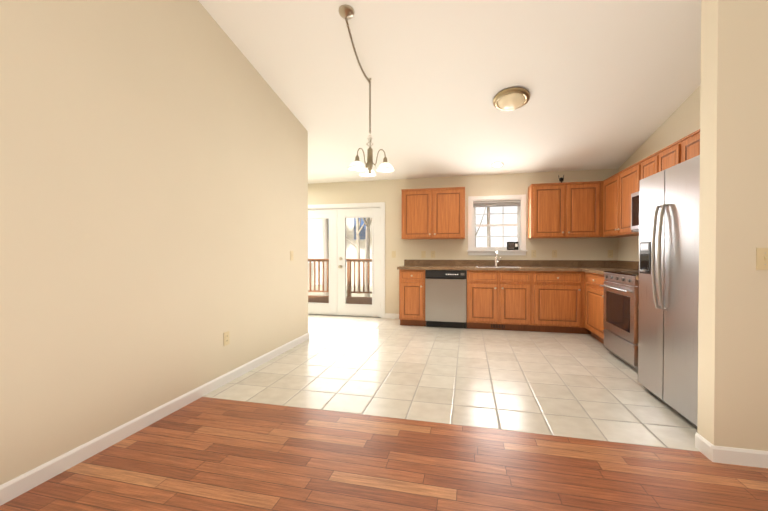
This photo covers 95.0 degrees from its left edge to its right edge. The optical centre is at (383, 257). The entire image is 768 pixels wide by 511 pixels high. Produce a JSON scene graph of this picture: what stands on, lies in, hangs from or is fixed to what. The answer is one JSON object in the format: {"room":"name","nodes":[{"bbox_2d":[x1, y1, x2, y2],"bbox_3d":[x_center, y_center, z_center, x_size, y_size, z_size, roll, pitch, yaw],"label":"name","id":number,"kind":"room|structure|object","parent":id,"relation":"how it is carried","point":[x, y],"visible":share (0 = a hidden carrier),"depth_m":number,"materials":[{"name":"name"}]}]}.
{"room":"kitchen","nodes":[
{"label":"kitchen","id":0,"kind":"room"},
{"bbox_2d":[0,0,307,484],"bbox_3d":[-1.846,-0.903,1.218,0.120,4.014,6.920,0,1,13],"label":"wall","id":1,"kind":"structure","parent":0,"point":[153,193],"depth_m":2.17,"materials":[{"name":"paint"}]},
{"bbox_2d":[0,332,308,505],"bbox_3d":[-1.781,1.061,1.229,0.012,0.085,6.932,0,1,13],"label":"baseboard","id":2,"kind":"structure","parent":1,"relation":"attached to","point":[27,481],"depth_m":2.08,"materials":[{"name":"white wood"}]},
{"bbox_2d":[224,331,229,345],"bbox_3d":[-1.354,0.700,3.030,0.008,0.114,0.070,0,1,13],"label":"outlet","id":3,"kind":"object","parent":1,"relation":"attached to","point":[226,339],"depth_m":3.03,"materials":[{"name":"beige plastic"}]},
{"bbox_2d":[0,397,767,510],"bbox_3d":[0.655,1.151,-0.392,5.740,0.060,5.140,0,1,13],"label":"floor","id":4,"kind":"structure","parent":0,"point":[207,454],"depth_m":1.80,"materials":[{"name":"brown wood"}]},
{"bbox_2d":[198,0,700,183],"bbox_3d":[-0.227,-2.155,1.705,8.440,1.807,8.880,0,1,13],"label":"ceiling","id":5,"kind":"structure","parent":0,"point":[611,84],"depth_m":3.39,"materials":[{"name":"paint"}]},
{"bbox_2d":[339,4,393,176],"bbox_3d":[-0.176,-1.375,3.212,0.432,1.116,1.074,0,1,13],"label":"pendant chandelier","id":6,"kind":"object","parent":5,"relation":"hanging from","point":[346,12],"visible":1,"depth_m":3.45,"materials":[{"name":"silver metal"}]},
{"bbox_2d":[491,162,503,167],"bbox_3d":[1.705,-1.381,5.287,0.190,0.043,0.187,0,1,13],"label":"recessed light","id":7,"kind":"object","parent":5,"relation":"in","point":[497,165],"visible":1,"depth_m":5.28,"materials":[{"name":"white"}]},
{"bbox_2d":[493,87,529,110],"bbox_3d":[1.337,-1.644,3.702,0.372,0.131,0.365,0,1,13],"label":"flush-mount ceiling light","id":8,"kind":"object","parent":5,"relation":"attached to","point":[512,98],"visible":0.96,"depth_m":3.63,"materials":[{"name":"beige glass"}]},
{"bbox_2d":[203,315,699,451],"bbox_3d":[0.366,1.102,4.240,8.440,0.060,3.740,0,1,13],"label":"floor","id":9,"kind":"structure","parent":0,"point":[581,386],"depth_m":3.04,"materials":[{"name":"beige tile"}]},
{"bbox_2d":[399,269,425,325],"bbox_3d":[0.494,0.623,5.643,0.400,0.870,0.618,0,1,13],"label":"base cabinet","id":10,"kind":"object","parent":9,"relation":"on","point":[411,282],"depth_m":5.35,"materials":[{"name":"brown wood"}]},
{"bbox_2d":[425,270,466,327],"bbox_3d":[0.984,0.625,5.517,0.604,0.868,0.632,0,1,13],"label":"dishwasher","id":11,"kind":"object","parent":9,"relation":"on","point":[445,298],"visible":0.98,"depth_m":5.22,"materials":[{"name":"silver metal"}]},
{"bbox_2d":[467,270,534,330],"bbox_3d":[1.720,0.626,5.352,0.900,0.870,0.618,0,1,13],"label":"base cabinet","id":12,"kind":"object","parent":9,"relation":"on","point":[496,300],"depth_m":5.06,"materials":[{"name":"brown wood"}]},
{"bbox_2d":[535,271,584,333],"bbox_3d":[2.474,0.628,5.173,0.650,0.870,0.618,0,1,13],"label":"base cabinet","id":13,"kind":"object","parent":9,"relation":"on","point":[544,301],"depth_m":4.88,"materials":[{"name":"brown wood"}]},
{"bbox_2d":[583,321,590,333],"bbox_3d":[3.103,0.629,5.034,0.638,0.870,0.598,0,1,13],"label":"base cabinet","id":14,"kind":"object","parent":9,"relation":"on","point":[585,331],"depth_m":4.88,"materials":[{"name":"brown wood"}]},
{"bbox_2d":[397,260,638,279],"bbox_3d":[1.619,0.129,4.373,3.223,0.140,2.558,0,1,13],"label":"countertop","id":15,"kind":"structure","parent":14,"relation":"on","point":[596,266],"depth_m":5.33,"materials":[{"name":"stone"}]},
{"bbox_2d":[495,251,501,265],"bbox_3d":[1.784,0.027,5.490,0.122,0.240,0.225,0,1,13],"label":"kitchen faucet","id":16,"kind":"object","parent":15,"relation":"on","point":[496,258],"visible":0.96,"depth_m":5.46,"materials":[{"name":"silver metal"}]},
{"bbox_2d":[585,272,606,343],"bbox_3d":[2.938,0.636,4.334,0.638,0.870,0.836,0,1,13],"label":"base cabinet","id":17,"kind":"object","parent":9,"relation":"on","point":[594,302],"depth_m":4.39,"materials":[{"name":"brown wood"}]},
{"bbox_2d":[599,271,638,369],"bbox_3d":[2.697,0.602,3.569,0.697,0.955,0.756,0,1,13],"label":"range","id":18,"kind":"object","parent":9,"relation":"on","point":[621,305],"visible":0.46,"depth_m":3.53,"materials":[{"name":"silver metal"}]},
{"bbox_2d":[638,155,699,426],"bbox_3d":[2.355,0.218,2.392,0.840,1.723,0.910,0,1,13],"label":"refrigerator","id":19,"kind":"object","parent":9,"relation":"on","point":[669,198],"visible":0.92,"depth_m":2.46,"materials":[{"name":"silver metal"}]},
{"bbox_2d":[308,168,617,321],"bbox_3d":[0.203,-0.137,6.095,7.020,2.380,0.140,0,1,13],"label":"wall","id":20,"kind":"structure","parent":0,"point":[388,193],"depth_m":5.81,"materials":[{"name":"paint"}]},
{"bbox_2d":[308,209,336,314],"bbox_3d":[-1.230,0.088,6.409,0.808,1.898,0.061,0,1,13],"label":"french door","id":21,"kind":"structure","parent":20,"relation":"in","point":[330,308],"depth_m":6.33,"materials":[{"name":"white wood"}]},
{"bbox_2d":[308,202,384,317],"bbox_3d":[-0.829,0.052,6.339,1.774,1.997,0.166,0,1,13],"label":"door frame","id":22,"kind":"structure","parent":20,"relation":"attached to","point":[381,205],"depth_m":6.08,"materials":[{"name":"white painted wood"}]},
{"bbox_2d":[337,208,379,316],"bbox_3d":[-0.448,0.090,6.191,0.808,1.898,0.125,0,1,13],"label":"french door","id":23,"kind":"structure","parent":20,"relation":"in","point":[357,309],"depth_m":6.21,"materials":[{"name":"white wood"}]},
{"bbox_2d":[385,313,398,318],"bbox_3d":[0.193,1.011,6.031,0.355,0.085,0.012,0,1,13],"label":"baseboard","id":24,"kind":"structure","parent":20,"relation":"attached to","point":[387,315],"depth_m":6.04,"materials":[{"name":"white wood"}]},
{"bbox_2d":[421,251,425,257],"bbox_3d":[0.661,-0.045,5.907,0.070,0.114,0.015,0,1,13],"label":"outlet","id":25,"kind":"object","parent":20,"relation":"attached to","point":[423,253],"depth_m":5.91,"materials":[{"name":"beige plastic"}]},
{"bbox_2d":[401,187,464,239],"bbox_3d":[0.798,-0.692,5.697,1.000,0.798,0.346,0,1,13],"label":"upper cabinet","id":26,"kind":"object","parent":20,"relation":"attached to","point":[433,213],"visible":1,"depth_m":5.55,"materials":[{"name":"brown wood"}]},
{"bbox_2d":[467,194,527,254],"bbox_3d":[1.812,-0.506,5.684,0.924,0.957,0.190,0,1,13],"label":"kitchen window","id":27,"kind":"structure","parent":20,"relation":"in","point":[519,246],"depth_m":5.66,"materials":[{"name":"glass"},{"name":"white painted wood"}]},
{"bbox_2d":[528,182,567,238],"bbox_3d":[2.449,-0.688,5.320,0.467,0.798,0.317,0,1,13],"label":"upper cabinet","id":28,"kind":"object","parent":20,"relation":"attached to","point":[547,202],"depth_m":5.17,"materials":[{"name":"brown wood"}]},
{"bbox_2d":[552,250,556,257],"bbox_3d":[2.638,-0.050,5.442,0.070,0.114,0.007,0,1,13],"label":"outlet","id":29,"kind":"object","parent":20,"relation":"attached to","point":[554,252],"depth_m":5.44,"materials":[{"name":"beige plastic"}]},
{"bbox_2d":[564,181,599,237],"bbox_3d":[2.892,-0.687,5.215,0.443,0.798,0.317,0,1,13],"label":"upper cabinet","id":30,"kind":"object","parent":20,"relation":"attached to","point":[595,209],"depth_m":5.06,"materials":[{"name":"brown wood"}]},
{"bbox_2d":[608,250,612,257],"bbox_3d":[3.387,-0.048,5.264,0.070,0.114,0.007,0,1,13],"label":"outlet","id":31,"kind":"object","parent":20,"relation":"attached to","point":[610,252],"depth_m":5.26,"materials":[{"name":"beige plastic"}]},
{"bbox_2d":[618,85,700,260],"bbox_3d":[3.152,-0.446,3.578,0.120,3.051,3.670,0,1,13],"label":"wall","id":32,"kind":"structure","parent":0,"point":[682,121],"depth_m":3.99,"materials":[{"name":"paint"}]},
{"bbox_2d":[600,174,615,236],"bbox_3d":[3.189,-0.681,4.688,0.318,0.798,0.565,0,1,13],"label":"upper cabinet","id":33,"kind":"object","parent":32,"relation":"attached to","point":[608,186],"depth_m":4.79,"materials":[{"name":"brown wood"}]},
{"bbox_2d":[616,161,639,236],"bbox_3d":[3.060,-0.676,4.145,0.318,0.798,0.551,0,1,13],"label":"upper cabinet","id":34,"kind":"object","parent":32,"relation":"attached to","point":[628,179],"depth_m":4.27,"materials":[{"name":"brown wood"}]},
{"bbox_2d":[631,191,638,231],"bbox_3d":[2.846,-0.485,3.522,0.445,0.426,0.752,0,1,13],"label":"microwave","id":35,"kind":"object","parent":34,"relation":"attached to","point":[635,212],"visible":0.17,"depth_m":3.82,"materials":[{"name":"silver metal"}]},
{"bbox_2d":[640,153,655,179],"bbox_3d":[2.952,-0.886,3.688,0.318,0.368,0.379,0,1,13],"label":"upper cabinet","id":36,"kind":"object","parent":32,"relation":"attached to","point":[647,165],"depth_m":3.74,"materials":[{"name":"brown wood"}]},
{"bbox_2d":[656,140,679,172],"bbox_3d":[2.865,-0.882,3.320,0.318,0.368,0.379,0,1,13],"label":"upper cabinet","id":37,"kind":"object","parent":32,"relation":"attached to","point":[669,156],"depth_m":3.36,"materials":[{"name":"brown wood"}]},
{"bbox_2d":[680,129,699,162],"bbox_3d":[2.779,-0.663,2.960,0.318,0.798,0.360,0,1,13],"label":"upper cabinet","id":38,"kind":"object","parent":32,"relation":"attached to","point":[690,144],"depth_m":3.03,"materials":[{"name":"brown wood"}]},
{"bbox_2d":[697,0,767,450],"bbox_3d":[2.854,-0.440,1.691,2.190,3.077,0.140,0,1,13],"label":"wall","id":39,"kind":"structure","parent":0,"point":[733,334],"depth_m":1.86,"materials":[{"name":"paint"}]},
{"bbox_2d":[704,441,767,467],"bbox_3d":[2.811,1.057,1.639,2.162,0.085,0.012,0,1,13],"label":"baseboard","id":40,"kind":"structure","parent":39,"relation":"attached to","point":[718,454],"depth_m":1.86,"materials":[{"name":"white wood"}]},
{"bbox_2d":[756,248,767,269],"bbox_3d":[1.999,0.009,1.818,0.116,0.114,0.015,0,1,13],"label":"light switch","id":41,"kind":"object","parent":39,"relation":"attached to","point":[761,258],"visible":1,"depth_m":1.83,"materials":[{"name":"beige plastic"}]},
{"label":"outside","id":42,"kind":"structure","parent":0,"visible":0},
{"bbox_2d":[308,263,371,296],"bbox_3d":[8.651,1.682,37.010,80.000,0.100,63.840,0,1,13],"label":"ground","id":43,"kind":"structure","parent":42,"point":[322,293],"depth_m":19.68,"materials":[{"name":"white snow"}]},
{"bbox_2d":[308,259,371,303],"bbox_3d":[-1.206,0.994,7.967,6.220,1.880,2.790,0,1,13],"label":"deck","id":44,"kind":"object","parent":43,"relation":"on","point":[362,300],"depth_m":9.19,"materials":[{"name":"brown wood"}]},
{"bbox_2d":[313,218,371,285],"bbox_3d":[-1.051,-1.997,25.316,6.100,7.500,7.600,0,1,13],"label":"house","id":45,"kind":"structure","parent":43,"relation":"on","point":[349,231],"depth_m":21.98,"materials":[{"name":"siding"},{"name":"glass"}]},
{"bbox_2d":[323,207,490,296],"bbox_3d":[3.276,-4.417,17.430,22.667,12.507,19.773,0,1,13],"label":"trees","id":46,"kind":"object","parent":43,"relation":"on","point":[368,221],"depth_m":13.36,"materials":[{"name":"beige plant"}]}
]}

